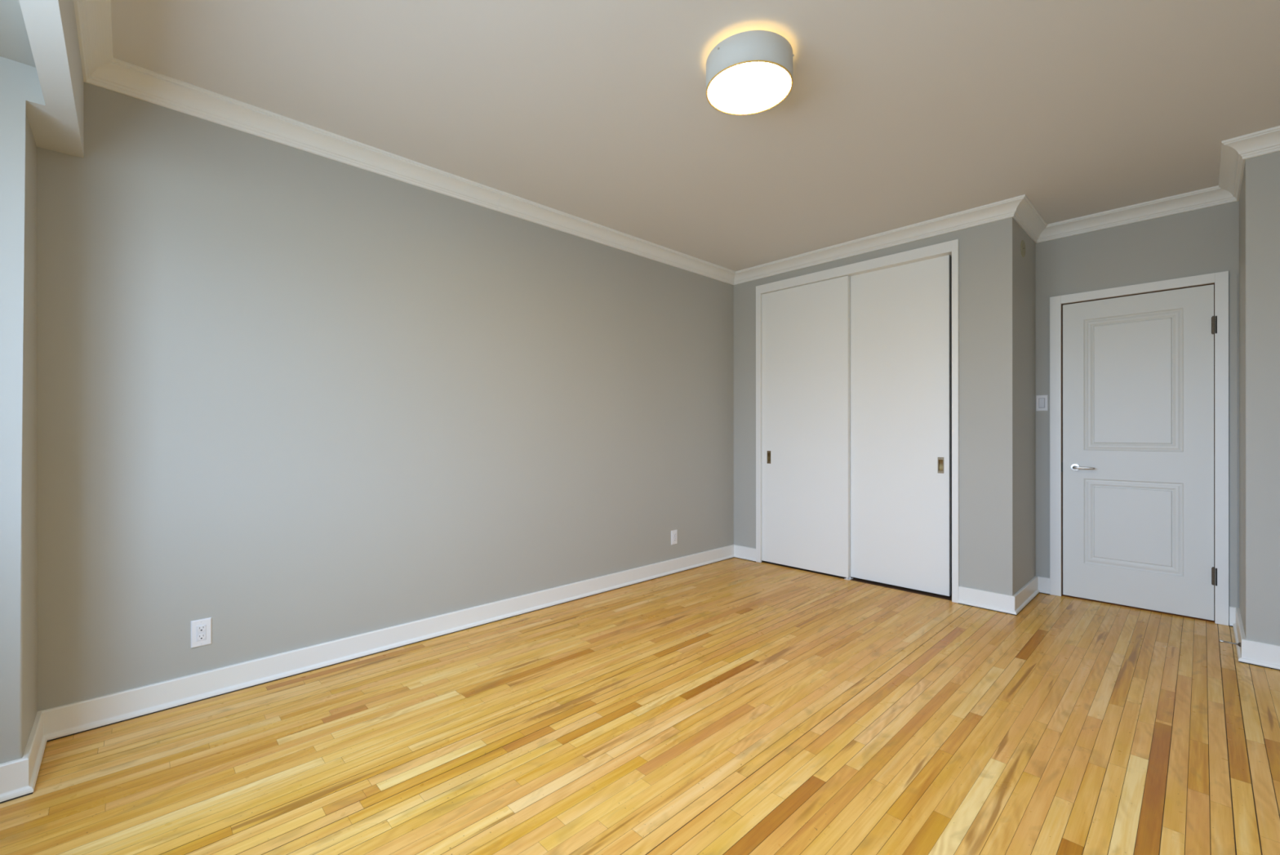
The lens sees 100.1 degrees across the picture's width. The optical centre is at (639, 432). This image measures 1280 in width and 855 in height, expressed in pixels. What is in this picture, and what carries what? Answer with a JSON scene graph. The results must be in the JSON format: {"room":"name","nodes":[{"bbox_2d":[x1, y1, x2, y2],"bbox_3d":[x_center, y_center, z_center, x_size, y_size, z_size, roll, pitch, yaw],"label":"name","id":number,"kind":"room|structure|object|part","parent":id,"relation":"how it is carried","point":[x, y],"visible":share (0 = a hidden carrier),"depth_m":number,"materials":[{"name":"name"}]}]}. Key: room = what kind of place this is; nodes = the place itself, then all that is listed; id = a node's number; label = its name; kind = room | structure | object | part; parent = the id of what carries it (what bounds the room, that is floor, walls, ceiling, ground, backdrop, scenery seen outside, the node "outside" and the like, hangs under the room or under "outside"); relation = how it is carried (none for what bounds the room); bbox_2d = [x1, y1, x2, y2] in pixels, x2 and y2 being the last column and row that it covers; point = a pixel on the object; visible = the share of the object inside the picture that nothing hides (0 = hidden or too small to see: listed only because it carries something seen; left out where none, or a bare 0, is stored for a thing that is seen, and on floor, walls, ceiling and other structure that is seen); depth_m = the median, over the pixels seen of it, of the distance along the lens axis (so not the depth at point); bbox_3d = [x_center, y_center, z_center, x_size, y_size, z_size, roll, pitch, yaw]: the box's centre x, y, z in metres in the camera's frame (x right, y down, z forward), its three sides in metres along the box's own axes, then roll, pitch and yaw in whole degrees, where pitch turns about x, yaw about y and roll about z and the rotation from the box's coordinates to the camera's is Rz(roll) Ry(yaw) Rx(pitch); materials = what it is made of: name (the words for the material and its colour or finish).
{"room":"empty bedroom","nodes":[
{"label":"empty bedroom","id":0,"kind":"room"},
{"bbox_2d":[0,0,35,67],"bbox_3d":[-1.082,-1.212,0.268,0.806,0.060,3.434,0,0,-44],"label":"ceiling","id":1,"kind":"structure","parent":0,"point":[15,45],"depth_m":1.60,"materials":[{"name":"grey paint"}]},
{"bbox_2d":[18,0,84,158],"bbox_3d":[-0.926,-1.272,0.738,0.070,0.410,3.700,0,0,-44],"label":"beam","id":2,"kind":"structure","parent":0,"point":[51,25],"depth_m":1.62,"materials":[{"name":"grey paint"}]},
{"bbox_2d":[73,0,113,81],"bbox_3d":[-0.871,-1.411,0.791,0.083,0.093,3.660,0,0,-44],"label":"trim","id":3,"kind":"structure","parent":2,"relation":"attached to","point":[93,17],"depth_m":1.90,"materials":[{"name":"white paint"}]},
{"bbox_2d":[36,82,733,711],"bbox_3d":[-0.713,-0.128,3.553,5.872,2.661,0.120,0,0,-44],"label":"wall","id":4,"kind":"structure","parent":0,"point":[288,397],"depth_m":2.63,"materials":[{"name":"grey paint"}]},
{"bbox_2d":[191,617,211,648],"bbox_3d":[-1.903,0.868,2.327,0.070,0.116,0.010,0,0,-44],"label":"wall outlet","id":5,"kind":"object","parent":4,"relation":"attached to","point":[201,629],"visible":1,"depth_m":2.32,"materials":[{"name":"white plastic"}]},
{"bbox_2d":[196,623,206,641],"bbox_3d":[-1.902,0.868,2.325,0.033,0.067,0.003,0,0,-44],"label":"receptacle","id":6,"kind":"object","parent":5,"relation":"attached to","point":[201,628],"depth_m":2.32,"materials":[{"name":"white plastic"}]},
{"bbox_2d":[197,633,205,639],"bbox_3d":[-1.900,0.885,2.324,0.027,0.027,0.001,0,0,-44],"label":"socket","id":7,"kind":"object","parent":5,"relation":"attached to","point":[200,636],"depth_m":2.32,"materials":[{"name":"white plastic"}]},
{"bbox_2d":[197,625,205,631],"bbox_3d":[-1.900,0.849,2.324,0.027,0.027,0.001,0,0,-44],"label":"socket","id":8,"kind":"object","parent":5,"relation":"attached to","point":[200,628],"depth_m":2.32,"materials":[{"name":"white plastic"}]},
{"bbox_2d":[84,57,502,210],"bbox_3d":[-1.497,-1.411,2.665,1.765,0.093,0.083,0,0,-44],"label":"trim","id":9,"kind":"structure","parent":4,"relation":"attached to","point":[119,76],"depth_m":2.49,"materials":[{"name":"white paint"}]},
{"bbox_2d":[39,544,734,741],"bbox_3d":[-0.681,1.096,3.481,4.312,0.114,0.026,0,0,-44],"label":"baseboard","id":10,"kind":"structure","parent":4,"relation":"attached to","point":[72,718],"depth_m":2.63,"materials":[{"name":"white paint"}]},
{"bbox_2d":[496,191,735,284],"bbox_3d":[0.020,-1.413,4.110,2.425,0.093,0.086,0,0,-44],"label":"trim","id":11,"kind":"structure","parent":4,"relation":"attached to","point":[509,204],"depth_m":3.85,"materials":[{"name":"white paint"}]},
{"bbox_2d":[671,529,677,544],"bbox_3d":[0.284,0.861,4.412,0.070,0.116,0.010,0,0,-44],"label":"wall outlet","id":12,"kind":"object","parent":4,"relation":"attached to","point":[674,532],"visible":1,"depth_m":4.41,"materials":[{"name":"white plastic"}]},
{"bbox_2d":[0,557,1279,854],"bbox_3d":[0.511,1.153,2.073,6.200,0.002,3.910,0,0,-44],"label":"floor","id":13,"kind":"structure","parent":0,"point":[733,705],"depth_m":1.97,"materials":[{"name":"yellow wood"}]},
{"bbox_2d":[0,56,57,763],"bbox_3d":[-2.339,-0.151,1.659,0.705,2.711,0.416,0,0,-44],"label":"wall pier","id":14,"kind":"object","parent":13,"relation":"on","point":[24,122],"visible":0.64,"depth_m":1.71,"materials":[{"name":"grey paint"}]},
{"bbox_2d":[0,757,33,803],"bbox_3d":[-2.130,1.097,1.553,0.499,0.114,0.026,0,0,-44],"label":"baseboard","id":15,"kind":"object","parent":14,"relation":"attached to","point":[14,774],"visible":1,"depth_m":1.69,"materials":[{"name":"white paint"}]},
{"bbox_2d":[22,711,47,792],"bbox_3d":[-2.095,1.097,1.859,0.026,0.114,0.422,0,0,-44],"label":"baseboard","id":16,"kind":"structure","parent":14,"relation":"attached to","point":[34,749],"depth_m":1.84,"materials":[{"name":"white paint"}]},
{"bbox_2d":[1062,594,1214,622],"bbox_3d":[3.263,1.147,3.548,0.106,0.002,0.737,0,0,-44],"label":"sill","id":17,"kind":"structure","parent":13,"relation":"on","point":[1183,615],"depth_m":3.49,"materials":[{"name":"brown wood"}]},
{"bbox_2d":[111,0,1279,271],"bbox_3d":[0.875,-1.509,2.455,5.088,0.100,3.900,0,0,-44],"label":"ceiling","id":18,"kind":"structure","parent":0,"point":[895,113],"depth_m":2.32,"materials":[{"name":"paint"}]},
{"bbox_2d":[706,30,794,115],"bbox_3d":[0.420,-1.392,2.077,0.334,0.133,0.330,0,0,-44],"label":"ceiling light","id":19,"kind":"object","parent":18,"relation":"attached to","point":[748,73],"visible":1,"depth_m":2.00,"materials":[{"name":"grey"}]},
{"bbox_2d":[707,62,791,114],"bbox_3d":[0.422,-1.331,2.079,0.317,0.008,0.317,0,0,-44],"label":"diffuser","id":20,"kind":"object","parent":19,"relation":"attached to","point":[733,87],"depth_m":2.06,"materials":[{"name":"white plastic"}]},
{"bbox_3d":[0.422,-1.382,2.079,0.330,0.107,0.330,0,0,-44],"label":"lamp shade","id":21,"kind":"part","parent":19,"relation":"part of","materials":[{"name":"grey"}]},
{"bbox_2d":[733,217,1035,595],"bbox_3d":[1.867,-0.130,4.430,0.688,2.661,2.170,0,0,-44],"label":"wall","id":22,"kind":"structure","parent":0,"point":[997,284],"depth_m":3.57,"materials":[{"name":"grey paint"}]},
{"bbox_2d":[733,544,755,561],"bbox_3d":[0.950,1.094,4.877,0.026,0.114,0.257,0,0,-44],"label":"baseboard","id":23,"kind":"structure","parent":22,"relation":"attached to","point":[741,552],"depth_m":4.87,"materials":[{"name":"white paint"}]},
{"bbox_2d":[761,275,849,577],"bbox_3d":[1.362,-0.046,4.492,0.037,2.362,0.797,0,0,-44],"label":"closet door","id":24,"kind":"structure","parent":22,"relation":"in","point":[806,328],"depth_m":4.46,"materials":[{"name":"white paint"}]},
{"bbox_3d":[1.137,0.216,4.714,0.014,0.112,0.039,0,0,-44],"label":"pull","id":25,"kind":"part","parent":24,"relation":"part of","materials":[{"name":"gold metal"}]},
{"bbox_2d":[755,239,959,603],"bbox_3d":[1.631,-0.077,4.237,0.120,2.453,1.611,0,0,-44],"label":"door frame","id":26,"kind":"structure","parent":22,"relation":"attached to","point":[955,243],"depth_m":3.85,"materials":[{"name":"white paint"}]},
{"bbox_2d":[733,194,1025,284],"bbox_3d":[1.615,-1.414,4.134,0.083,0.093,2.253,0,0,-44],"label":"trim","id":27,"kind":"structure","parent":22,"relation":"attached to","point":[1004,209],"depth_m":3.92,"materials":[{"name":"white paint"}]},
{"bbox_2d":[849,254,951,595],"bbox_3d":[1.900,-0.050,3.994,0.037,2.368,0.737,0,0,-44],"label":"closet door","id":28,"kind":"structure","parent":22,"relation":"in","point":[900,315],"depth_m":3.94,"materials":[{"name":"white paint"}]},
{"bbox_3d":[2.111,0.228,3.760,0.014,0.112,0.039,0,0,-44],"label":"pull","id":29,"kind":"part","parent":28,"relation":"part of","materials":[{"name":"gold metal"}]},
{"bbox_2d":[939,459,942,470],"bbox_3d":[2.114,0.228,3.763,0.006,0.074,0.025,0,0,-44],"label":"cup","id":30,"kind":"object","parent":28,"relation":"on","point":[940,460],"depth_m":3.76,"materials":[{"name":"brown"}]},
{"bbox_2d":[958,586,1016,615],"bbox_3d":[2.263,1.093,3.499,0.026,0.114,0.328,0,0,-44],"label":"baseboard","id":31,"kind":"structure","parent":22,"relation":"attached to","point":[1002,602],"depth_m":3.50,"materials":[{"name":"white paint"}]},
{"bbox_2d":[1020,240,1025,257],"bbox_3d":[2.575,-1.235,3.601,0.112,0.112,0.008,0,0,-44],"label":"blank cover plate","id":32,"kind":"object","parent":22,"relation":"attached to","point":[1023,244],"visible":1,"depth_m":3.59,"materials":[{"name":"beige"}]},
{"bbox_2d":[1013,575,1039,614],"bbox_3d":[2.616,1.093,3.627,0.714,0.114,0.026,0,0,-44],"label":"baseboard","id":33,"kind":"structure","parent":22,"relation":"attached to","point":[1028,591],"depth_m":3.60,"materials":[{"name":"white paint"}]},
{"bbox_2d":[1012,195,1047,243],"bbox_3d":[2.613,-1.415,3.586,0.770,0.093,0.083,0,0,-44],"label":"trim","id":34,"kind":"structure","parent":22,"relation":"attached to","point":[1026,215],"depth_m":3.56,"materials":[{"name":"white paint"}]},
{"bbox_2d":[951,256,951,577],"bbox_3d":[2.103,-0.131,4.725,0.100,2.661,2.070,0,0,-44],"label":"wall","id":35,"kind":"structure","parent":0,"point":[951,256],"depth_m":4.26,"materials":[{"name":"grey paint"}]},
{"bbox_2d":[1035,200,1239,625],"bbox_3d":[3.243,-0.131,3.565,0.110,2.661,0.983,0,0,-44],"label":"wall","id":36,"kind":"structure","parent":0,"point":[1204,241],"depth_m":3.51,"materials":[{"name":"grey paint"}]},
{"bbox_2d":[1035,394,1048,411],"bbox_3d":[2.886,-0.212,3.851,0.012,0.115,0.070,0,0,-44],"label":"light switch","id":37,"kind":"object","parent":36,"relation":"attached to","point":[1042,401],"visible":1,"depth_m":3.85,"materials":[{"name":"white plastic"}]},
{"bbox_2d":[1036,575,1049,594],"bbox_3d":[2.885,1.092,3.843,0.026,0.114,0.085,0,0,-44],"label":"baseboard","id":38,"kind":"structure","parent":36,"relation":"attached to","point":[1043,583],"depth_m":3.83,"materials":[{"name":"white paint"}]},
{"bbox_2d":[1036,185,1237,243],"bbox_3d":[3.172,-1.415,3.498,0.083,0.093,0.983,0,0,-44],"label":"trim","id":39,"kind":"structure","parent":36,"relation":"attached to","point":[1212,196],"depth_m":3.45,"materials":[{"name":"white paint"}]},
{"bbox_2d":[1061,284,1217,620],"bbox_3d":[3.219,0.121,3.500,0.098,2.034,0.746,0,0,-44],"label":"door","id":40,"kind":"structure","parent":36,"relation":"in","point":[1137,464],"depth_m":3.47,"materials":[{"name":"white paint"}]},
{"bbox_3d":[3.006,0.240,3.708,0.040,0.051,0.051,0,0,-44],"label":"handle","id":41,"kind":"part","parent":40,"relation":"part of","materials":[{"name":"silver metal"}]},
{"bbox_3d":[3.021,0.240,3.653,0.022,0.019,0.119,0,0,-44],"label":"lever","id":42,"kind":"part","parent":40,"relation":"part of","materials":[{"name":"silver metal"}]},
{"bbox_2d":[1049,271,1228,625],"bbox_3d":[3.251,0.094,3.542,0.130,2.110,0.856,0,0,-44],"label":"door frame","id":43,"kind":"structure","parent":36,"relation":"attached to","point":[1221,278],"depth_m":3.29,"materials":[{"name":"white paint"}]},
{"bbox_2d":[1229,273,1237,607],"bbox_3d":[3.526,0.047,3.185,0.006,1.976,0.032,0,0,-44],"label":"strip","id":44,"kind":"object","parent":36,"relation":"attached to","point":[1233,277],"visible":1,"depth_m":3.19,"materials":[{"name":"grey paint"}]},
{"bbox_2d":[1239,151,1279,644],"bbox_3d":[3.546,-0.131,2.741,0.810,2.661,0.627,0,0,-44],"label":"wall","id":45,"kind":"structure","parent":0,"point":[1260,193],"depth_m":2.65,"materials":[{"name":"grey paint"}]},
{"bbox_2d":[1219,639,1240,646],"bbox_3d":[3.039,1.082,2.763,0.022,0.022,0.075,0,0,-44],"label":"door stop","id":46,"kind":"object","parent":45,"relation":"attached to","point":[1220,640],"visible":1,"depth_m":2.76,"materials":[{"name":"grey metal"}]},
{"bbox_2d":[1218,142,1245,200],"bbox_3d":[3.229,-1.415,2.931,0.784,0.093,0.083,0,0,-44],"label":"trim","id":47,"kind":"structure","parent":45,"relation":"attached to","point":[1232,165],"depth_m":2.90,"materials":[{"name":"white paint"}]},
{"bbox_2d":[1229,606,1235,626],"bbox_3d":[3.521,1.092,3.176,0.026,0.114,0.039,0,0,-44],"label":"baseboard","id":48,"kind":"structure","parent":45,"relation":"attached to","point":[1232,609],"depth_m":3.18,"materials":[{"name":"white paint"}]},
{"bbox_2d":[1232,607,1245,661],"bbox_3d":[3.272,1.092,2.930,0.726,0.114,0.026,0,0,-44],"label":"baseboard","id":49,"kind":"structure","parent":45,"relation":"attached to","point":[1239,634],"depth_m":2.90,"materials":[{"name":"white paint"}]},
{"bbox_2d":[1221,125,1279,159],"bbox_3d":[3.151,-1.415,2.505,0.083,0.093,0.590,0,0,-44],"label":"trim","id":50,"kind":"structure","parent":45,"relation":"attached to","point":[1266,141],"depth_m":2.63,"materials":[{"name":"white paint"}]},
{"bbox_2d":[1238,639,1279,670],"bbox_3d":[3.193,1.093,2.505,0.026,0.114,0.533,0,0,-44],"label":"baseboard","id":51,"kind":"structure","parent":45,"relation":"attached to","point":[1253,652],"depth_m":2.64,"materials":[{"name":"white paint"}]}
]}

